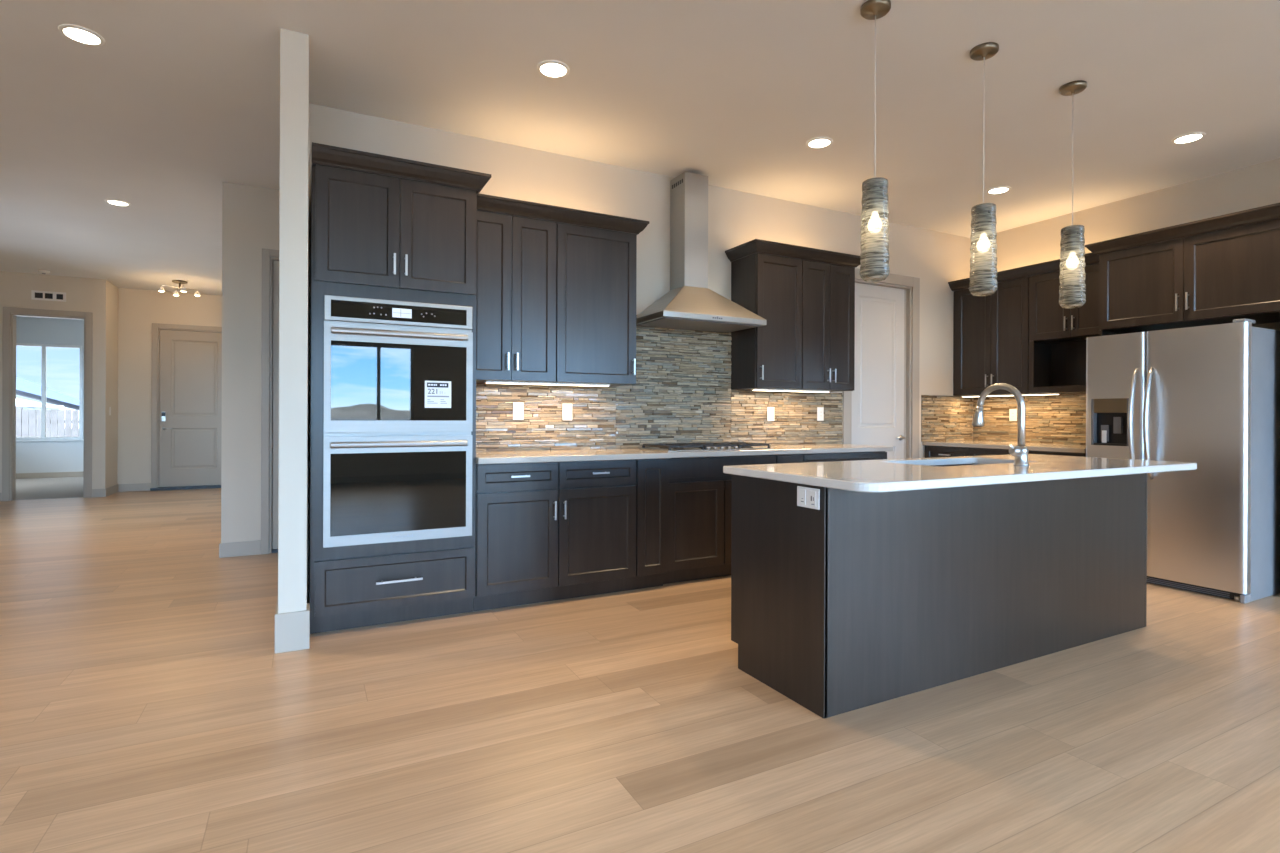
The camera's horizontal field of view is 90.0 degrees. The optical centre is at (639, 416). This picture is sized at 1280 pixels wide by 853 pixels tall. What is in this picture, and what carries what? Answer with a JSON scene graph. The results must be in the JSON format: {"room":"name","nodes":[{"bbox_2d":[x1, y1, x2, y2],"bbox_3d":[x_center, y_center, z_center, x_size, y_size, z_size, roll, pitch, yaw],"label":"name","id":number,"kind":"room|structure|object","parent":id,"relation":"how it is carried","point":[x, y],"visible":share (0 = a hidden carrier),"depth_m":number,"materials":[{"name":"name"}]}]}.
{"room":"kitchen","nodes":[
{"label":"kitchen","id":0,"kind":"room"},
{"bbox_2d":[16,316,83,472],"bbox_3d":[-10.822,-0.405,11.564,3.510,3.042,0.120,0,0,-28],"label":"wall","id":1,"kind":"structure","parent":0,"point":[31,456],"depth_m":11.58,"materials":[{"name":"paint"}]},
{"bbox_2d":[16,471,82,478],"bbox_3d":[-10.850,1.064,11.478,3.390,0.096,0.013,0,0,-28],"label":"baseboard","id":2,"kind":"structure","parent":1,"relation":"attached to","point":[47,474],"depth_m":11.56,"materials":[{"name":"paint"}]},
{"bbox_2d":[16,343,83,441],"bbox_3d":[-10.791,-0.427,11.547,1.190,1.755,0.120,0,0,-28],"label":"window","id":3,"kind":"structure","parent":1,"relation":"in","point":[43,437],"depth_m":11.57,"materials":[{"name":"white plastic"}]},
{"bbox_2d":[0,271,107,492],"bbox_3d":[-9.117,-0.399,8.168,3.630,3.042,0.120,0,0,-28],"label":"wall","id":4,"kind":"structure","parent":0,"point":[82,294],"depth_m":8.87,"materials":[{"name":"paint"}]},
{"bbox_2d":[2,307,92,500],"bbox_3d":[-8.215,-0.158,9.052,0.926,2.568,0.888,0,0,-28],"label":"door frame","id":5,"kind":"structure","parent":4,"relation":"in","point":[9,313],"depth_m":8.56,"materials":[{"name":"paint"}]},
{"bbox_2d":[31,290,65,301],"bbox_3d":[-8.009,-1.629,8.669,0.356,0.124,0.012,0,0,-28],"label":"air vent","id":6,"kind":"object","parent":4,"relation":"in","point":[35,295],"visible":1,"depth_m":8.67,"materials":[{"name":"white plastic"}]},
{"bbox_2d":[108,281,117,486],"bbox_3d":[-8.441,-0.396,10.664,0.120,3.042,3.680,0,0,-28],"label":"wall","id":7,"kind":"structure","parent":0,"point":[112,289],"depth_m":9.29,"materials":[{"name":"paint"}]},
{"bbox_2d":[117,288,221,483],"bbox_3d":[-6.921,-0.390,10.047,2.003,3.042,0.120,0,0,-28],"label":"wall","id":8,"kind":"structure","parent":0,"point":[138,309],"depth_m":9.66,"materials":[{"name":"paint"}]},
{"bbox_2d":[150,323,221,490],"bbox_3d":[-6.957,-0.142,9.992,1.080,2.545,0.185,0,0,-28],"label":"door","id":9,"kind":"structure","parent":8,"relation":"in","point":[186,423],"depth_m":9.93,"materials":[{"name":"paint"}]},
{"bbox_2d":[221,182,278,542],"bbox_3d":[-0.380,-0.365,6.817,6.847,3.042,0.120,0,0,-28],"label":"wall","id":10,"kind":"structure","parent":0,"point":[250,214],"depth_m":5.25,"materials":[{"name":"paint"}]},
{"bbox_2d":[0,483,260,557],"bbox_3d":[-3.221,1.087,8.584,10.240,0.116,5.903,0,0,-28],"label":"baseboard","id":11,"kind":"structure","parent":10,"relation":"attached to","point":[233,549],"depth_m":5.28,"materials":[{"name":"paint"}]},
{"bbox_2d":[261,248,278,553],"bbox_3d":[-2.745,-0.121,5.573,0.950,2.535,0.138,0,0,-28],"label":"door","id":12,"kind":"structure","parent":10,"relation":"in","point":[270,263],"depth_m":5.33,"materials":[{"name":"paint"}]},
{"bbox_2d":[278,28,308,613],"bbox_3d":[-1.911,-0.371,3.543,0.125,3.042,0.905,0,0,-28],"label":"wall","id":13,"kind":"structure","parent":0,"point":[294,46],"depth_m":3.14,"materials":[{"name":"paint"}]},
{"bbox_2d":[274,597,309,653],"bbox_3d":[-1.914,1.055,3.537,0.151,0.190,0.918,0,0,-28],"label":"baseboard","id":14,"kind":"structure","parent":13,"relation":"attached to","point":[292,629],"depth_m":3.13,"materials":[{"name":"paint"}]},
{"bbox_2d":[0,477,1279,852],"bbox_3d":[-2.373,1.196,4.798,12.480,0.104,19.940,0,0,-28],"label":"floor","id":15,"kind":"structure","parent":0,"point":[148,704],"depth_m":2.36,"materials":[{"name":"brown wood"}]},
{"bbox_2d":[309,142,490,633],"bbox_3d":[-1.428,-0.120,3.775,0.919,2.544,0.699,0,0,-28],"label":"tall cabinet","id":16,"kind":"object","parent":15,"relation":"on","point":[383,227],"visible":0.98,"depth_m":3.48,"materials":[{"name":"brown wood"}]},
{"bbox_2d":[323,295,472,547],"bbox_3d":[-1.429,0.028,3.741,0.766,1.316,0.630,0,0,-28],"label":"double oven","id":17,"kind":"object","parent":16,"relation":"in","point":[397,437],"visible":1,"depth_m":3.48,"materials":[{"name":"silver metal"}]},
{"bbox_2d":[473,462,557,611],"bbox_3d":[-0.862,0.716,4.087,0.503,0.876,0.673,0,0,-28],"label":"base cabinet","id":18,"kind":"object","parent":15,"relation":"on","point":[516,523],"visible":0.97,"depth_m":3.83,"materials":[{"name":"brown wood"}]},
{"bbox_2d":[554,459,636,600],"bbox_3d":[-0.399,0.718,4.328,0.541,0.876,0.673,0,0,-28],"label":"base cabinet","id":19,"kind":"object","parent":15,"relation":"on","point":[597,499],"visible":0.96,"depth_m":4.07,"materials":[{"name":"brown wood"}]},
{"bbox_2d":[631,458,668,589],"bbox_3d":[-0.060,0.719,4.527,0.243,0.876,0.635,0,0,-28],"label":"base cabinet","id":20,"kind":"object","parent":15,"relation":"on","point":[652,475],"visible":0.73,"depth_m":4.26,"materials":[{"name":"brown wood"}]},
{"bbox_2d":[663,455,775,583],"bbox_3d":[0.460,0.721,4.815,0.940,0.876,0.605,0,0,-28],"label":"base cabinet","id":21,"kind":"object","parent":15,"relation":"on","point":[700,493],"visible":0.48,"depth_m":4.47,"materials":[{"name":"brown wood"}]},
{"bbox_2d":[476,444,892,463],"bbox_3d":[0.433,0.263,4.762,3.423,0.037,0.674,0,0,-28],"label":"countertop","id":22,"kind":"structure","parent":21,"relation":"on","point":[522,456],"depth_m":4.34,"materials":[{"name":"stone"}]},
{"bbox_2d":[639,442,773,451],"bbox_3d":[0.496,0.224,4.753,0.910,0.042,0.432,0,0,-28],"label":"gas cooktop","id":23,"kind":"object","parent":22,"relation":"in","point":[712,446],"visible":1,"depth_m":4.63,"materials":[{"name":"silver metal"}]},
{"bbox_2d":[776,454,803,463],"bbox_3d":[0.994,0.723,5.093,0.264,0.876,0.605,0,0,-28],"label":"base cabinet","id":24,"kind":"object","parent":15,"relation":"on","point":[784,458],"visible":0.18,"depth_m":4.83,"materials":[{"name":"brown wood"}]},
{"bbox_2d":[802,451,886,462],"bbox_3d":[1.511,0.725,5.364,0.903,0.876,0.605,0,0,-28],"label":"base cabinet","id":25,"kind":"object","parent":15,"relation":"on","point":[848,456],"visible":0.12,"depth_m":5.09,"materials":[{"name":"brown wood"}]},
{"bbox_2d":[731,463,1146,718],"bbox_3d":[1.606,0.719,3.295,2.378,0.888,0.663,0,0,-28],"label":"kitchen island","id":26,"kind":"object","parent":15,"relation":"on","point":[859,600],"visible":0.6,"depth_m":2.79,"materials":[{"name":"brown wood"}]},
{"bbox_2d":[797,486,819,509],"bbox_3d":[0.662,0.322,2.523,0.008,0.080,0.125,0,0,-28],"label":"wall outlet","id":27,"kind":"object","parent":26,"relation":"attached to","point":[807,497],"visible":1,"depth_m":2.52,"materials":[{"name":"white plastic"}]},
{"bbox_2d":[799,489,815,506],"bbox_3d":[0.660,0.322,2.522,0.003,0.060,0.094,0,0,-28],"label":"socket","id":28,"kind":"object","parent":27,"relation":"attached to","point":[807,497],"depth_m":2.52,"materials":[{"name":"white plastic"}]},
{"bbox_2d":[723,454,1196,491],"bbox_3d":[1.665,0.257,3.199,2.415,0.034,0.900,0,0,-28],"label":"island countertop","id":29,"kind":"structure","parent":26,"relation":"on","point":[885,475],"depth_m":2.85,"materials":[{"name":"white stone"}]},
{"bbox_2d":[972,383,1028,465],"bbox_3d":[1.790,0.036,3.218,0.134,0.409,0.288,0,0,-28],"label":"faucet","id":30,"kind":"object","parent":29,"relation":"on","point":[1020,452],"visible":1,"depth_m":3.13,"materials":[{"name":"grey metal"}]},
{"bbox_2d":[925,445,1085,457],"bbox_3d":[3.502,0.732,5.896,0.808,0.876,1.500,0,0,-28],"label":"base cabinet","id":31,"kind":"object","parent":15,"relation":"on","point":[930,451],"visible":0.16,"depth_m":5.95,"materials":[{"name":"brown wood"}]},
{"bbox_2d":[923,441,1085,452],"bbox_3d":[3.515,0.275,5.901,0.784,0.037,1.504,0,0,-28],"label":"countertop","id":32,"kind":"structure","parent":31,"relation":"on","point":[1070,448],"depth_m":5.78,"materials":[{"name":"stone"}]},
{"bbox_2d":[1099,330,1125,335],"bbox_3d":[3.948,0.244,5.250,0.619,1.855,0.022,0,0,-28],"label":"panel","id":33,"kind":"object","parent":15,"relation":"on","point":[1101,333],"visible":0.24,"depth_m":5.13,"materials":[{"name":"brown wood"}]},
{"bbox_2d":[1086,318,1279,603],"bbox_3d":[3.954,0.280,4.607,1.104,1.785,0.935,0,0,-28],"label":"refrigerator","id":34,"kind":"object","parent":15,"relation":"on","point":[1208,396],"visible":0.92,"depth_m":4.20,"materials":[{"name":"silver metal"}]},
{"bbox_2d":[0,0,1279,295],"bbox_3d":[-2.361,-1.954,4.798,12.480,0.120,19.940,0,0,-28],"label":"ceiling","id":35,"kind":"structure","parent":0,"point":[180,99],"depth_m":3.77,"materials":[{"name":"paint"}]},
{"bbox_2d":[37,270,49,273],"bbox_3d":[-7.849,-1.895,8.421,0.120,0.040,0.120,0,0,-28],"label":"smoke detector","id":36,"kind":"object","parent":35,"relation":"attached to","point":[39,271],"visible":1,"depth_m":8.39,"materials":[{"name":"white plastic"}]},
{"bbox_2d":[58,24,104,45],"bbox_3d":[-2.774,-1.891,3.181,0.176,0.008,0.176,0,0,-28],"label":"recessed light","id":37,"kind":"object","parent":35,"relation":"in","point":[78,34],"visible":1,"depth_m":3.17,"materials":[{"name":"white plastic"}]},
{"bbox_2d":[105,199,130,205],"bbox_3d":[-4.647,-1.898,5.696,0.176,0.008,0.176,0,0,-28],"label":"recessed light","id":38,"kind":"object","parent":35,"relation":"in","point":[110,201],"visible":1,"depth_m":5.68,"materials":[{"name":"white plastic"}]},
{"bbox_2d":[158,280,199,295],"bbox_3d":[-6.506,-1.817,9.043,0.369,0.184,0.369,0,0,-3],"label":"track light","id":39,"kind":"object","parent":35,"relation":"attached to","point":[161,289],"visible":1,"depth_m":9.00,"materials":[{"name":"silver metal"}]},
{"bbox_2d":[537,60,569,77],"bbox_3d":[-0.470,-1.882,3.477,0.176,0.008,0.176,0,0,-28],"label":"recessed light","id":40,"kind":"object","parent":35,"relation":"in","point":[548,68],"visible":1,"depth_m":3.47,"materials":[{"name":"white plastic"}]},
{"bbox_2d":[806,137,832,148],"bbox_3d":[1.233,-1.876,4.395,0.176,0.008,0.176,0,0,-28],"label":"recessed light","id":41,"kind":"object","parent":35,"relation":"in","point":[819,142],"visible":1,"depth_m":4.38,"materials":[{"name":"white plastic"}]},
{"bbox_2d":[860,0,890,281],"bbox_3d":[1.079,-1.251,2.936,0.132,1.258,0.132,0,0,-28],"label":"pendant light","id":42,"kind":"object","parent":35,"relation":"hanging from","point":[874,256],"visible":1,"depth_m":2.89,"materials":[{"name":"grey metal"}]},
{"bbox_2d":[969,42,998,295],"bbox_3d":[1.760,-1.249,3.276,0.132,1.258,0.132,0,0,-28],"label":"pendant light","id":43,"kind":"object","parent":35,"relation":"hanging from","point":[983,249],"visible":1,"depth_m":3.23,"materials":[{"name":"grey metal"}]},
{"bbox_2d":[986,186,1010,193],"bbox_3d":[2.970,-1.869,5.299,0.176,0.008,0.176,0,0,-28],"label":"recessed light","id":44,"kind":"object","parent":35,"relation":"in","point":[1002,189],"visible":1,"depth_m":5.29,"materials":[{"name":"white plastic"}]},
{"bbox_2d":[1059,80,1086,308],"bbox_3d":[2.459,-1.246,3.636,0.132,1.258,0.132,0,0,-28],"label":"pendant light","id":45,"kind":"object","parent":35,"relation":"hanging from","point":[1072,288],"visible":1,"depth_m":3.59,"materials":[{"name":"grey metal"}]},
{"bbox_2d":[1171,132,1205,143],"bbox_3d":[3.685,-1.866,4.300,0.176,0.008,0.176,0,0,-28],"label":"recessed light","id":46,"kind":"object","parent":35,"relation":"in","point":[1190,137],"visible":1,"depth_m":4.29,"materials":[{"name":"white plastic"}]},
{"bbox_2d":[307,103,972,602],"bbox_3d":[0.726,-0.361,5.362,6.234,3.042,0.120,0,0,-28],"label":"wall","id":47,"kind":"structure","parent":0,"point":[735,218],"depth_m":4.98,"materials":[{"name":"paint"}]},
{"bbox_2d":[476,193,559,382],"bbox_3d":[-0.879,-0.799,4.224,0.591,1.143,0.408,0,0,-28],"label":"upper cabinet","id":48,"kind":"object","parent":47,"relation":"attached to","point":[516,258],"visible":0.89,"depth_m":4.10,"materials":[{"name":"brown wood"}]},
{"bbox_2d":[484,381,609,386],"bbox_3d":[-0.609,-0.218,4.314,0.870,0.016,0.045,0,0,-28],"label":"light","id":49,"kind":"object","parent":48,"relation":"attached to","point":[489,382],"visible":0.96,"depth_m":4.28,"materials":[{"name":"white plastic"}]},
{"bbox_2d":[553,207,648,385],"bbox_3d":[-0.324,-0.797,4.514,0.662,1.143,0.408,0,0,-28],"label":"upper cabinet","id":50,"kind":"object","parent":47,"relation":"attached to","point":[596,253],"visible":0.98,"depth_m":4.38,"materials":[{"name":"brown wood"}]},
{"bbox_2d":[476,315,842,450],"bbox_3d":[0.316,-0.264,5.071,3.491,1.016,0.016,0,0,-28],"label":"backsplash","id":51,"kind":"structure","parent":47,"relation":"attached to","point":[682,392],"depth_m":5.00,"materials":[{"name":"stone"}]},
{"bbox_2d":[513,403,523,419],"bbox_3d":[-0.847,-0.034,4.452,0.075,0.120,0.008,0,0,-28],"label":"wall outlet","id":52,"kind":"object","parent":51,"relation":"attached to","point":[518,408],"visible":1,"depth_m":4.45,"materials":[{"name":"white plastic"}]},
{"bbox_2d":[516,406,520,415],"bbox_3d":[-0.846,-0.034,4.450,0.034,0.068,0.003,0,0,-28],"label":"socket","id":53,"kind":"object","parent":52,"relation":"attached to","point":[518,408],"depth_m":4.45,"materials":[{"name":"white plastic"}]},
{"bbox_2d":[562,404,571,419],"bbox_3d":[-0.524,-0.030,4.621,0.075,0.120,0.008,0,0,-28],"label":"wall outlet","id":54,"kind":"object","parent":51,"relation":"attached to","point":[566,408],"visible":1,"depth_m":4.62,"materials":[{"name":"white plastic"}]},
{"bbox_2d":[565,407,569,416],"bbox_3d":[-0.523,-0.030,4.618,0.034,0.068,0.003,0,0,-28],"label":"socket","id":55,"kind":"object","parent":54,"relation":"attached to","point":[567,409],"depth_m":4.62,"materials":[{"name":"white plastic"}]},
{"bbox_2d":[767,407,773,420],"bbox_3d":[1.121,-0.019,5.479,0.075,0.120,0.008,0,0,-28],"label":"wall outlet","id":56,"kind":"object","parent":51,"relation":"attached to","point":[770,410],"visible":1,"depth_m":5.47,"materials":[{"name":"white plastic"}]},
{"bbox_2d":[769,410,772,417],"bbox_3d":[1.122,-0.019,5.477,0.034,0.068,0.003,0,0,-28],"label":"socket","id":57,"kind":"object","parent":56,"relation":"attached to","point":[770,411],"depth_m":5.47,"materials":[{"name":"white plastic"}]},
{"bbox_2d":[817,407,823,420],"bbox_3d":[1.619,-0.020,5.739,0.075,0.120,0.008,0,0,-28],"label":"wall outlet","id":58,"kind":"object","parent":51,"relation":"attached to","point":[820,410],"visible":1,"depth_m":5.74,"materials":[{"name":"white plastic"}]},
{"bbox_2d":[636,171,766,332],"bbox_3d":[0.447,-1.269,4.860,0.900,1.168,0.507,0,0,-28],"label":"range hood","id":59,"kind":"object","parent":47,"relation":"attached to","point":[689,304],"visible":0.96,"depth_m":4.86,"materials":[{"name":"silver metal"}]},
{"bbox_2d":[725,239,807,389],"bbox_3d":[1.026,-0.792,5.218,0.527,1.143,0.408,0,0,-28],"label":"upper cabinet","id":60,"kind":"object","parent":47,"relation":"attached to","point":[766,276],"visible":0.96,"depth_m":5.12,"materials":[{"name":"brown wood"}]},
{"bbox_2d":[751,388,829,392],"bbox_3d":[1.257,-0.211,5.288,0.800,0.016,0.045,0,0,-28],"label":"light","id":61,"kind":"object","parent":60,"relation":"attached to","point":[754,389],"visible":0.96,"depth_m":5.26,"materials":[{"name":"white plastic"}]},
{"bbox_2d":[799,247,860,391],"bbox_3d":[1.548,-0.790,5.491,0.651,1.143,0.408,0,0,-28],"label":"upper cabinet","id":62,"kind":"object","parent":47,"relation":"attached to","point":[828,277],"visible":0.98,"depth_m":5.34,"materials":[{"name":"brown wood"}]},
{"bbox_2d":[842,268,919,458],"bbox_3d":[2.292,-0.104,6.162,1.015,2.540,0.150,0,0,-28],"label":"door","id":63,"kind":"structure","parent":47,"relation":"in","point":[882,409],"depth_m":6.20,"materials":[{"name":"paint"}]},
{"bbox_2d":[973,158,1279,444],"bbox_3d":[3.840,-0.349,6.261,0.120,3.042,16.790,0,0,-28],"label":"wall","id":64,"kind":"structure","parent":0,"point":[1258,185],"depth_m":5.33,"materials":[{"name":"paint"}]},
{"bbox_2d":[948,266,1032,395],"bbox_3d":[3.520,-0.792,6.306,0.408,1.163,0.786,0,0,-28],"label":"upper cabinet","id":65,"kind":"object","parent":64,"relation":"attached to","point":[991,332],"visible":0.77,"depth_m":6.20,"materials":[{"name":"brown wood"}]},
{"bbox_2d":[961,395,979,396],"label":"light","id":66,"kind":"object","parent":65,"relation":"attached to","point":[965,395],"depth_m":6.47,"materials":[{"name":"white plastic"}]},
{"bbox_2d":[987,394,1013,396],"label":"light","id":67,"kind":"object","parent":65,"relation":"attached to","point":[1013,395],"depth_m":6.18,"materials":[{"name":"white plastic"}]},
{"bbox_2d":[921,393,1085,444],"bbox_3d":[3.508,0.023,5.897,0.802,0.465,1.506,0,0,-28],"label":"backsplash","id":68,"kind":"structure","parent":64,"relation":"attached to","point":[1061,418],"depth_m":6.39,"materials":[{"name":"stone"}]},
{"bbox_2d":[1009,409,1016,420],"bbox_3d":[3.703,-0.012,6.350,0.008,0.120,0.075,0,0,-28],"label":"wall outlet","id":69,"kind":"object","parent":68,"relation":"attached to","point":[1012,412],"visible":1,"depth_m":6.35,"materials":[{"name":"white plastic"}]},
{"bbox_2d":[1025,252,1098,393],"bbox_3d":[3.871,-0.791,5.633,0.408,1.163,0.728,0,0,-28],"label":"upper cabinet","id":70,"kind":"object","parent":64,"relation":"attached to","point":[1058,335],"visible":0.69,"depth_m":5.78,"materials":[{"name":"brown wood"}]},
{"bbox_2d":[1022,393,1059,395],"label":"light","id":71,"kind":"object","parent":70,"relation":"attached to","point":[1033,393],"depth_m":5.85,"materials":[{"name":"white plastic"}]},
{"bbox_2d":[1085,203,1279,332],"bbox_3d":[4.163,-1.027,4.754,0.704,0.688,1.224,0,0,-28],"label":"upper cabinet","id":72,"kind":"object","parent":64,"relation":"attached to","point":[1222,269],"visible":0.98,"depth_m":4.56,"materials":[{"name":"brown wood"}]},
{"label":"outside","id":73,"kind":"structure","parent":0,"visible":0},
{"bbox_3d":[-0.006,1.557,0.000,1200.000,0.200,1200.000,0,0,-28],"label":"ground","id":74,"kind":"structure","parent":73,"visible":0},
{"bbox_2d":[16,405,63,436],"bbox_3d":[-18.606,0.536,16.799,4.760,1.700,2.200,0,0,-28],"label":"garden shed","id":75,"kind":"object","parent":74,"relation":"on","point":[30,407],"visible":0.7,"depth_m":17.32,"materials":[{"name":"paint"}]},
{"bbox_2d":[16,407,78,436],"bbox_3d":[-12.943,0.598,18.124,7.066,1.620,0.110,0,0,-28],"label":"fence","id":76,"kind":"object","parent":74,"relation":"on","point":[28,422],"visible":0.08,"depth_m":16.74,"materials":[{"name":"white wood"}]},
{"bbox_2d":[16,377,78,436],"bbox_3d":[-24.576,-1.276,23.500,8.800,5.280,10.200,0,0,-44],"label":"neighbor house","id":77,"kind":"structure","parent":74,"relation":"on","point":[24,388],"depth_m":22.01,"materials":[{"name":"paint"}]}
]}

